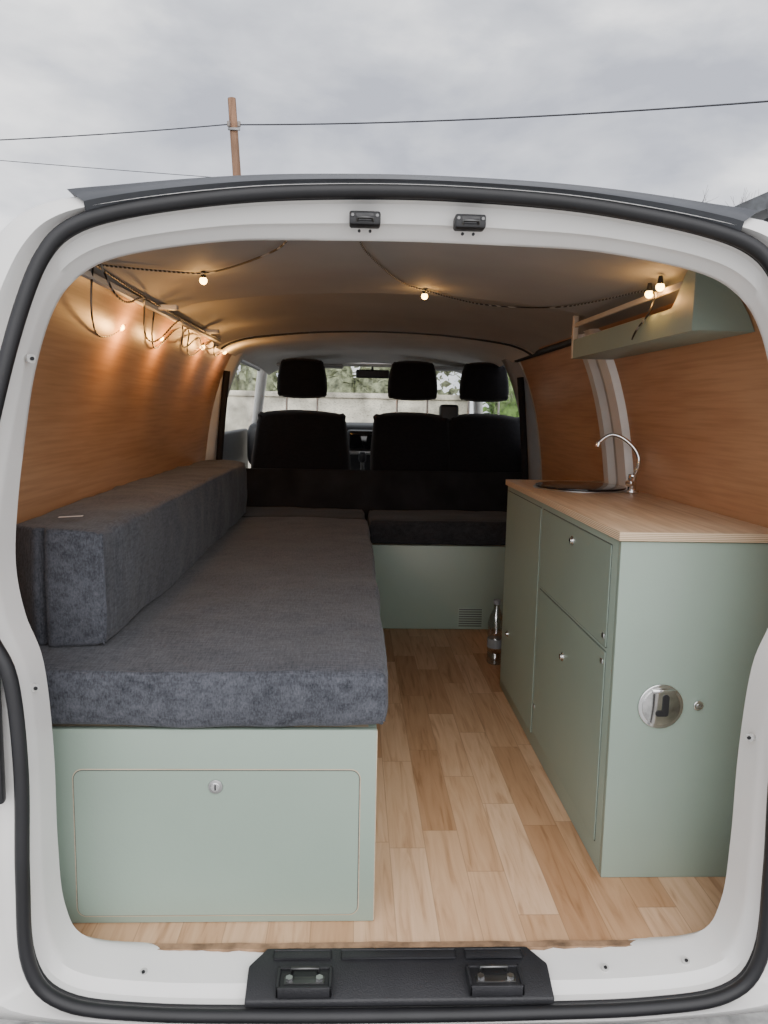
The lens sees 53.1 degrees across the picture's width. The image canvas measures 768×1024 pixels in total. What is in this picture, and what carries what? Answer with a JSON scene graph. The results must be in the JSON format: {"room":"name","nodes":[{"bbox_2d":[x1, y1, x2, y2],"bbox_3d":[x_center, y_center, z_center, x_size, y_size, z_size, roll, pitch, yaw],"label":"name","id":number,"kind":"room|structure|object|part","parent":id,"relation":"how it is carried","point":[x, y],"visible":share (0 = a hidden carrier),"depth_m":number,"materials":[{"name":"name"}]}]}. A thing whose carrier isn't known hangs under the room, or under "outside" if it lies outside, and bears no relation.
{"room":"vehicle interior","nodes":[
{"label":"vehicle interior","id":0,"kind":"room"},
{"bbox_2d":[0,173,767,1023],"bbox_3d":[-0.027,-0.038,3.331,1.978,1.646,3.890,1,8,-2],"label":"van","id":1,"kind":"object","parent":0,"point":[51,972],"visible":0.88,"depth_m":1.48,"materials":[{"name":"white paint"}]},
{"bbox_2d":[0,679,5,803],"bbox_3d":[-0.739,0.414,1.407,0.072,0.260,0.035,1,8,-2],"label":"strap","id":2,"kind":"object","parent":1,"relation":"attached to","point":[2,765],"visible":0.96,"depth_m":1.42,"materials":[{"name":"black rubber"}]},
{"bbox_2d":[223,428,247,467],"bbox_3d":[-1.050,-0.005,5.208,0.050,1.080,1.600,1,8,-2],"label":"card","id":3,"kind":"object","parent":1,"relation":"attached to","point":[235,441],"visible":0.25,"depth_m":5.34,"materials":[{"name":"black plastic"}]},
{"bbox_2d":[241,359,260,370],"bbox_3d":[-0.839,-0.913,4.702,0.049,0.064,0.824,1,8,1],"label":"window rail","id":4,"kind":"object","parent":1,"relation":"attached to","point":[244,362],"visible":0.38,"depth_m":4.76,"materials":[{"name":"grey plastic"}]},
{"bbox_2d":[252,369,266,422],"bbox_3d":[-0.891,-0.817,5.499,0.071,0.482,0.865,-1,8,-13],"label":"a-pillar","id":5,"kind":"object","parent":1,"relation":"attached to","point":[261,379],"visible":0.62,"depth_m":5.38,"materials":[{"name":"white paint"}]},
{"bbox_2d":[251,358,350,469],"bbox_3d":[-0.497,-0.208,4.719,0.592,1.432,0.670,1,8,-2],"label":"seat","id":6,"kind":"object","parent":1,"relation":"on","point":[284,439],"visible":0.47,"depth_m":4.46,"materials":[{"name":"black fabric"}]},
{"bbox_3d":[-0.487,-0.247,4.516,0.590,0.701,0.278,1,8,-2],"label":"backrest","id":7,"kind":"part","parent":6,"relation":"part of","materials":[{"name":"black fabric"}]},
{"bbox_2d":[247,422,372,469],"bbox_3d":[-0.121,-0.288,5.714,1.740,0.745,0.715,1,8,-2],"label":"dashboard","id":8,"kind":"object","parent":1,"relation":"attached to","point":[359,434],"visible":0.16,"depth_m":5.36,"materials":[{"name":"black plastic"}]},
{"bbox_3d":[-0.124,-0.412,5.352,0.240,0.025,0.020,1,8,-2],"label":"stack trim","id":9,"kind":"part","parent":8,"relation":"part of","materials":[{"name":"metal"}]},
{"bbox_2d":[276,363,343,368],"bbox_3d":[-0.469,-0.934,4.915,0.420,0.022,0.180,1,8,-2],"label":"sun visor","id":10,"kind":"object","parent":1,"relation":"attached to","point":[327,366],"visible":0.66,"depth_m":4.83,"materials":[{"name":"grey plastic"}]},
{"bbox_2d":[328,363,391,366],"bbox_3d":[-0.088,-0.988,5.163,1.485,0.063,0.099,1,8,-2],"label":"header","id":11,"kind":"object","parent":1,"relation":"attached to","point":[344,364],"visible":0.2,"depth_m":5.17,"materials":[{"name":"plastic"}]},
{"bbox_2d":[358,452,365,469],"bbox_3d":[-0.136,-0.190,5.063,0.120,0.420,0.150,1,8,-2],"label":"lever","id":12,"kind":"object","parent":1,"relation":"attached to","point":[362,455],"visible":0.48,"depth_m":4.97,"materials":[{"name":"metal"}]},
{"bbox_3d":[-0.141,-0.357,4.995,0.050,0.070,0.060,1,8,-2],"label":"knob","id":13,"kind":"part","parent":12,"relation":"part of","materials":[{"name":"black plastic"}]},
{"bbox_2d":[349,211,380,232],"bbox_3d":[-0.035,-0.524,1.386,0.056,0.031,0.045,1,8,-2],"label":"door catch","id":14,"kind":"structure","parent":1,"relation":"attached to","point":[357,219],"depth_m":1.37,"materials":[{"name":"black metal"}]},
{"bbox_2d":[356,366,388,378],"bbox_3d":[-0.076,-0.924,5.085,0.220,0.082,0.124,1,8,-2],"label":"rearview mirror","id":15,"kind":"object","parent":1,"relation":"attached to","point":[360,373],"visible":0.98,"depth_m":5.03,"materials":[{"name":"black plastic"}]},
{"bbox_2d":[244,947,553,1006],"bbox_3d":[0.031,0.946,1.578,0.616,0.052,0.118,1,8,-2],"label":"plate","id":16,"kind":"object","parent":1,"relation":"attached to","point":[298,977],"visible":1,"depth_m":1.56,"materials":[{"name":"black plastic"}]},
{"bbox_3d":[0.060,-0.559,1.421,1.238,0.090,0.162,1,8,-2],"label":"roof edge trim","id":17,"kind":"part","parent":1,"relation":"part of","materials":[{"name":"white metal"}]},
{"bbox_2d":[370,360,521,472],"bbox_3d":[0.367,-0.195,4.755,0.920,1.432,0.670,1,8,-2],"label":"seat","id":18,"kind":"object","parent":1,"relation":"attached to","point":[448,440],"visible":0.5,"depth_m":4.50,"materials":[{"name":"black fabric"}]},
{"bbox_3d":[0.157,-0.236,4.543,0.483,0.700,0.277,1,8,-2],"label":"backrest","id":19,"kind":"part","parent":18,"relation":"part of","materials":[{"name":"black fabric"}]},
{"bbox_3d":[0.598,-0.230,4.561,0.474,0.700,0.277,1,8,-2],"label":"backrest","id":20,"kind":"part","parent":18,"relation":"part of","materials":[{"name":"black fabric"}]},
{"bbox_2d":[434,366,463,371],"bbox_3d":[0.320,-0.923,4.948,0.440,0.022,0.180,1,8,-2],"label":"sun visor","id":21,"kind":"object","parent":1,"relation":"attached to","point":[437,368],"visible":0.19,"depth_m":4.87,"materials":[{"name":"grey plastic"}]},
{"bbox_2d":[453,214,485,235],"bbox_3d":[0.155,-0.521,1.394,0.056,0.031,0.045,1,8,-2],"label":"latch","id":22,"kind":"object","parent":1,"relation":"attached to","point":[473,223],"depth_m":1.38,"materials":[{"name":"black metal"}]},
{"bbox_2d":[246,468,521,519],"bbox_3d":[-0.074,0.160,4.418,1.840,0.800,0.025,1,8,-2],"label":"seat backrest","id":23,"kind":"object","parent":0,"point":[366,490],"visible":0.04,"depth_m":4.37,"materials":[{"name":"black fabric"}]},
{"bbox_2d":[89,240,687,352],"bbox_3d":[0.015,-0.674,2.551,1.510,0.126,2.130,1,8,-2],"label":"ceiling","id":24,"kind":"structure","parent":0,"point":[302,285],"depth_m":2.33,"materials":[{"name":"beige fabric"}]},
{"bbox_2d":[156,304,178,309],"bbox_3d":[-0.689,-0.646,2.426,0.075,0.015,0.030,1,8,-2],"label":"bracket","id":25,"kind":"object","parent":24,"relation":"attached to","point":[163,306],"visible":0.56,"depth_m":2.41,"materials":[{"name":"beige wood"}]},
{"bbox_2d":[90,240,287,356],"label":"string lights","id":26,"kind":"object","parent":24,"relation":"hanging from","point":[203,280],"depth_m":2.08,"materials":[{"name":"black plastic"}]},
{"bbox_2d":[203,329,218,333],"bbox_3d":[-0.718,-0.745,3.169,0.075,0.015,0.030,1,8,-2],"label":"bracket","id":27,"kind":"object","parent":24,"relation":"attached to","point":[216,331],"visible":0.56,"depth_m":3.15,"materials":[{"name":"beige wood"}]},
{"bbox_2d":[81,270,220,342],"bbox_3d":[-0.736,-0.703,2.906,0.018,0.016,2.400,1,8,-2],"label":"rail","id":28,"kind":"object","parent":27,"relation":"attached to","point":[97,279],"visible":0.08,"depth_m":2.21,"materials":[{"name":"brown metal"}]},
{"bbox_2d":[359,241,664,339],"label":"string lights","id":29,"kind":"object","parent":24,"relation":"hanging from","point":[649,291],"depth_m":2.16,"materials":[{"name":"black plastic"}]},
{"bbox_2d":[72,628,725,952],"bbox_3d":[-0.026,0.757,3.039,1.860,0.039,2.838,1,8,-2],"label":"floor","id":30,"kind":"structure","parent":0,"point":[475,841],"depth_m":1.97,"materials":[{"name":"brown wood"}]},
{"bbox_2d":[52,724,377,922],"bbox_3d":[-0.481,0.534,2.815,0.836,0.447,2.328,1,8,-2],"label":"bed base","id":31,"kind":"object","parent":30,"relation":"on","point":[230,823],"visible":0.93,"depth_m":1.67,"materials":[{"name":"green paint"}]},
{"bbox_2d":[39,517,387,727],"bbox_3d":[-0.472,0.243,2.782,0.900,0.147,2.358,1,8,-2],"label":"mattress","id":32,"kind":"object","parent":31,"relation":"on","point":[277,623],"visible":0.76,"depth_m":1.78,"materials":[{"name":"grey fabric"}]},
{"bbox_2d":[15,460,246,647],"bbox_3d":[-0.794,0.022,2.861,0.284,0.302,2.307,1,8,-2],"label":"bolster cushion","id":33,"kind":"object","parent":32,"relation":"on","point":[85,567],"visible":0.98,"depth_m":1.90,"materials":[{"name":"grey fabric"}]},
{"bbox_3d":[-0.362,0.723,1.681,0.610,0.335,0.008,1,8,-2],"label":"hatch door","id":34,"kind":"part","parent":31,"relation":"part of","materials":[{"name":"green paint"}]},
{"bbox_2d":[371,543,505,628],"bbox_3d":[-0.056,0.361,4.205,1.825,0.442,0.442,1,8,-2],"label":"box","id":35,"kind":"object","parent":30,"relation":"on","point":[420,586],"visible":0.53,"depth_m":4.00,"materials":[{"name":"green paint"}]},
{"bbox_2d":[242,507,365,519],"bbox_3d":[-0.534,0.065,4.157,0.874,0.148,0.430,1,8,-2],"label":"seat cushion","id":36,"kind":"object","parent":35,"relation":"on","point":[250,511],"visible":0.21,"depth_m":4.10,"materials":[{"name":"fabric"}]},
{"bbox_2d":[367,510,506,545],"bbox_3d":[0.385,0.081,4.177,0.952,0.148,0.467,1,8,-2],"label":"seat cushion","id":37,"kind":"object","parent":35,"relation":"on","point":[423,527],"visible":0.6,"depth_m":3.96,"materials":[{"name":"fabric"}]},
{"bbox_3d":[-0.052,0.148,4.187,1.825,0.014,0.420,1,8,-2],"label":"lid","id":38,"kind":"part","parent":35,"relation":"part of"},
{"bbox_2d":[458,608,482,627],"bbox_3d":[0.452,0.554,4.029,0.130,0.104,0.003,1,8,-2],"label":"vent","id":39,"kind":"object","parent":35,"relation":"attached to","point":[467,617],"depth_m":4.03,"materials":[{"name":"green paint"}]},
{"bbox_2d":[487,599,501,664],"bbox_3d":[0.507,0.542,3.484,0.075,0.295,0.075,1,8,-2],"label":"water bottle","id":40,"kind":"object","parent":30,"relation":"on","point":[493,642],"visible":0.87,"depth_m":3.46,"materials":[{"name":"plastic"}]},
{"bbox_2d":[500,479,767,876],"bbox_3d":[0.713,0.389,2.509,0.414,0.865,1.348,1,8,-2],"label":"base cabinet","id":41,"kind":"object","parent":30,"relation":"on","point":[609,598],"visible":0.99,"depth_m":1.88,"materials":[{"name":"green paint"}]},
{"bbox_3d":[0.504,0.337,2.866,0.007,0.778,0.550,1,8,-2],"label":"door","id":42,"kind":"part","parent":41,"relation":"part of","materials":[{"name":"green paint"}]},
{"bbox_3d":[0.526,0.543,2.251,0.007,0.492,0.675,1,8,-2],"label":"door","id":43,"kind":"part","parent":41,"relation":"part of","materials":[{"name":"green paint"}]},
{"bbox_3d":[0.534,0.161,2.200,0.007,0.253,0.675,1,8,-2],"label":"door","id":44,"kind":"part","parent":41,"relation":"part of","materials":[{"name":"green paint"}]},
{"bbox_2d":[506,479,767,542],"bbox_3d":[0.723,-0.029,2.454,0.410,0.022,1.348,1,8,-2],"label":"countertop","id":45,"kind":"structure","parent":41,"relation":"on","point":[642,516],"depth_m":2.04,"materials":[{"name":"brown wood"}]},
{"bbox_2d":[533,481,626,492],"bbox_3d":[0.712,-0.091,2.792,0.336,0.012,0.336,1,8,-2],"label":"sink","id":46,"kind":"object","parent":45,"relation":"in","point":[560,486],"visible":0.98,"depth_m":2.73,"materials":[{"name":"metal"}]},
{"bbox_2d":[595,433,640,493],"bbox_3d":[0.800,-0.169,2.653,0.159,0.205,0.105,7,9,36],"label":"tap","id":47,"kind":"object","parent":45,"relation":"on","point":[632,478],"visible":1,"depth_m":2.64,"materials":[{"name":"silver metal"}]},
{"bbox_3d":[0.813,-0.193,2.667,0.149,0.161,0.037,5,8,25],"label":"spout","id":48,"kind":"part","parent":47,"relation":"part of","materials":[{"name":"silver metal"}]},
{"bbox_3d":[0.828,-0.098,2.589,0.024,0.024,0.022,8,10,42],"label":"lever knob","id":49,"kind":"part","parent":47,"relation":"part of","materials":[{"name":"silver metal"}]},
{"bbox_2d":[638,684,682,727],"bbox_3d":[0.662,0.466,1.839,0.110,0.110,0.012,1,8,-2],"label":"inlet","id":50,"kind":"object","parent":41,"relation":"attached to","point":[659,705],"visible":1,"depth_m":1.84,"materials":[{"name":"silver metal"}]},
{"bbox_3d":[0.744,0.487,1.860,0.402,0.841,0.018,1,8,-2],"label":"panel","id":51,"kind":"part","parent":41,"relation":"part of","materials":[{"name":"green paint"}]},
{"bbox_2d":[693,701,702,710],"bbox_3d":[0.754,0.465,1.844,0.024,0.024,0.008,1,8,-2],"label":"lock","id":52,"kind":"object","parent":41,"relation":"attached to","point":[698,705],"visible":1,"depth_m":1.84,"materials":[{"name":"silver metal"}]},
{"bbox_2d":[473,402,482,413],"bbox_3d":[0.679,-0.794,5.564,0.071,0.482,0.865,2,8,8],"label":"pillar","id":53,"kind":"structure","parent":0,"point":[477,406],"depth_m":5.58,"materials":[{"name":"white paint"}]},
{"bbox_2d":[523,359,618,484],"bbox_3d":[0.830,0.040,3.042,0.180,1.445,2.850,1,8,-2],"label":"wall","id":54,"kind":"structure","parent":0,"point":[596,359],"depth_m":2.99,"materials":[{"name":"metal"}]},
{"bbox_2d":[514,338,571,361],"bbox_3d":[0.730,-0.744,3.569,0.028,0.033,1.090,1,8,-2],"label":"door track","id":55,"kind":"object","parent":54,"relation":"attached to","point":[566,343],"visible":0.65,"depth_m":3.37,"materials":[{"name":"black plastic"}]},
{"bbox_2d":[520,337,603,480],"bbox_3d":[0.802,-0.168,3.634,0.190,1.190,1.060,1,8,-2],"label":"wall panel","id":56,"kind":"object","parent":54,"relation":"in","point":[560,386],"depth_m":3.52,"materials":[{"name":"brown wood"}]},
{"bbox_2d":[599,299,767,527],"bbox_3d":[0.858,0.023,2.202,0.190,1.190,1.170,1,8,-2],"label":"lining","id":57,"kind":"object","parent":54,"relation":"attached to","point":[697,413],"visible":0.31,"depth_m":2.14,"materials":[{"name":"brown wood"}]},
{"bbox_2d":[571,270,754,359],"bbox_3d":[0.754,-0.549,2.228,0.149,0.147,0.980,1,8,-2],"label":"shelf","id":58,"kind":"object","parent":57,"relation":"attached to","point":[704,309],"visible":0.98,"depth_m":1.87,"materials":[{"name":"green paint"}]},
{"bbox_3d":[0.670,-0.614,2.702,0.018,0.147,0.018,1,8,-2],"label":"post","id":59,"kind":"part","parent":58,"relation":"part of","materials":[{"name":"brown wood"}]},
{"bbox_3d":[0.687,-0.596,2.260,0.009,0.014,0.900,1,8,-2],"label":"rail","id":60,"kind":"part","parent":58,"relation":"part of","materials":[{"name":"brown wood"}]},
{"bbox_3d":[0.766,-0.561,2.252,0.010,0.020,0.930,1,8,-2],"label":"rail","id":61,"kind":"part","parent":58,"relation":"part of","materials":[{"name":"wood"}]},
{"bbox_3d":[0.760,-0.483,2.243,0.135,0.012,0.968,1,8,-2],"label":"shelf","id":62,"kind":"part","parent":58,"relation":"part of","materials":[{"name":"green paint"}]},
{"bbox_2d":[571,334,616,483],"bbox_3d":[0.818,-0.188,3.026,0.208,0.990,0.080,1,8,-2],"label":"pillar","id":63,"kind":"structure","parent":0,"point":[607,446],"depth_m":2.98,"materials":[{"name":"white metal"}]},
{"bbox_2d":[583,329,633,488],"bbox_3d":[0.825,-0.164,2.843,0.208,0.990,0.110,1,8,-2],"label":"pillar","id":64,"kind":"structure","parent":0,"point":[608,368],"depth_m":2.79,"materials":[{"name":"white paint"}]},
{"bbox_3d":[-0.859,0.015,2.972,0.180,1.445,2.850,1,8,-2],"label":"wall","id":65,"kind":"structure","parent":0,"visible":0},
{"bbox_2d":[16,276,230,523],"bbox_3d":[-0.846,-0.100,2.871,0.190,1.190,2.660,1,8,-2],"label":"lining","id":66,"kind":"object","parent":65,"relation":"attached to","point":[107,413],"visible":0.43,"depth_m":2.32,"materials":[{"name":"brown wood"}]},
{"label":"outside","id":67,"kind":"structure","parent":0,"visible":0},
{"bbox_2d":[0,1011,767,1023],"bbox_3d":[-0.567,-0.433,16.579,80.000,0.001,90.000,1,8,-2],"label":"ground","id":68,"kind":"structure","parent":67,"point":[760,1017],"depth_m":2.26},
{"bbox_2d":[227,97,240,175],"bbox_3d":[-3.326,-5.207,18.422,0.785,8.865,0.303,1,8,-2],"label":"utility pole","id":69,"kind":"object","parent":68,"relation":"on","point":[233,124],"visible":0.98,"depth_m":17.89,"materials":[{"name":"wood"}]},
{"bbox_2d":[0,100,767,176],"bbox_3d":[1.876,-8.278,20.044,39.274,2.323,13.406,3,8,15],"label":"power line","id":70,"kind":"object","parent":69,"relation":"attached to","point":[765,101],"visible":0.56,"depth_m":16.11,"materials":[{"name":"black metal"}]},
{"bbox_2d":[230,363,460,394],"bbox_3d":[-3.926,-2.214,16.009,11.453,3.907,1.852,1,8,-2],"label":"hedge","id":71,"kind":"object","parent":68,"relation":"on","point":[343,380],"visible":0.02,"depth_m":15.69,"materials":[{"name":"green plant"}]},
{"bbox_2d":[225,396,469,467],"bbox_3d":[-3.930,-1.242,14.673,11.100,1.970,0.300,1,8,-2],"label":"wall","id":72,"kind":"structure","parent":68,"relation":"on","point":[239,413],"depth_m":14.54,"materials":[{"name":"stone"}]},
{"bbox_2d":[229,390,465,400],"bbox_3d":[-3.909,-2.268,14.537,11.100,0.100,0.400,1,8,-2],"label":"coping","id":73,"kind":"object","parent":72,"relation":"on","point":[232,392],"visible":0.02,"depth_m":14.47,"materials":[{"name":"stone"}]},
{"bbox_2d":[483,373,518,416],"bbox_3d":[3.015,-1.734,13.758,2.576,3.813,1.770,1,8,-2],"label":"hedge","id":74,"kind":"object","parent":68,"relation":"on","point":[509,407],"visible":0.02,"depth_m":13.31,"materials":[{"name":"green plant"}]},
{"bbox_2d":[681,186,760,204],"bbox_3d":[5.890,-3.703,17.137,5.908,6.590,3.388,6,9,33],"label":"bare tree","id":75,"kind":"object","parent":68,"relation":"on","point":[707,186],"visible":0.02,"depth_m":15.46,"materials":[{"name":"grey plant"}]},
{"bbox_2d":[735,192,767,221],"bbox_3d":[7.674,-2.802,12.977,6.700,5.970,5.950,1,8,-2],"label":"neighbouring house","id":76,"kind":"structure","parent":68,"relation":"on","point":[760,203],"depth_m":9.71,"materials":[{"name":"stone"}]}
]}

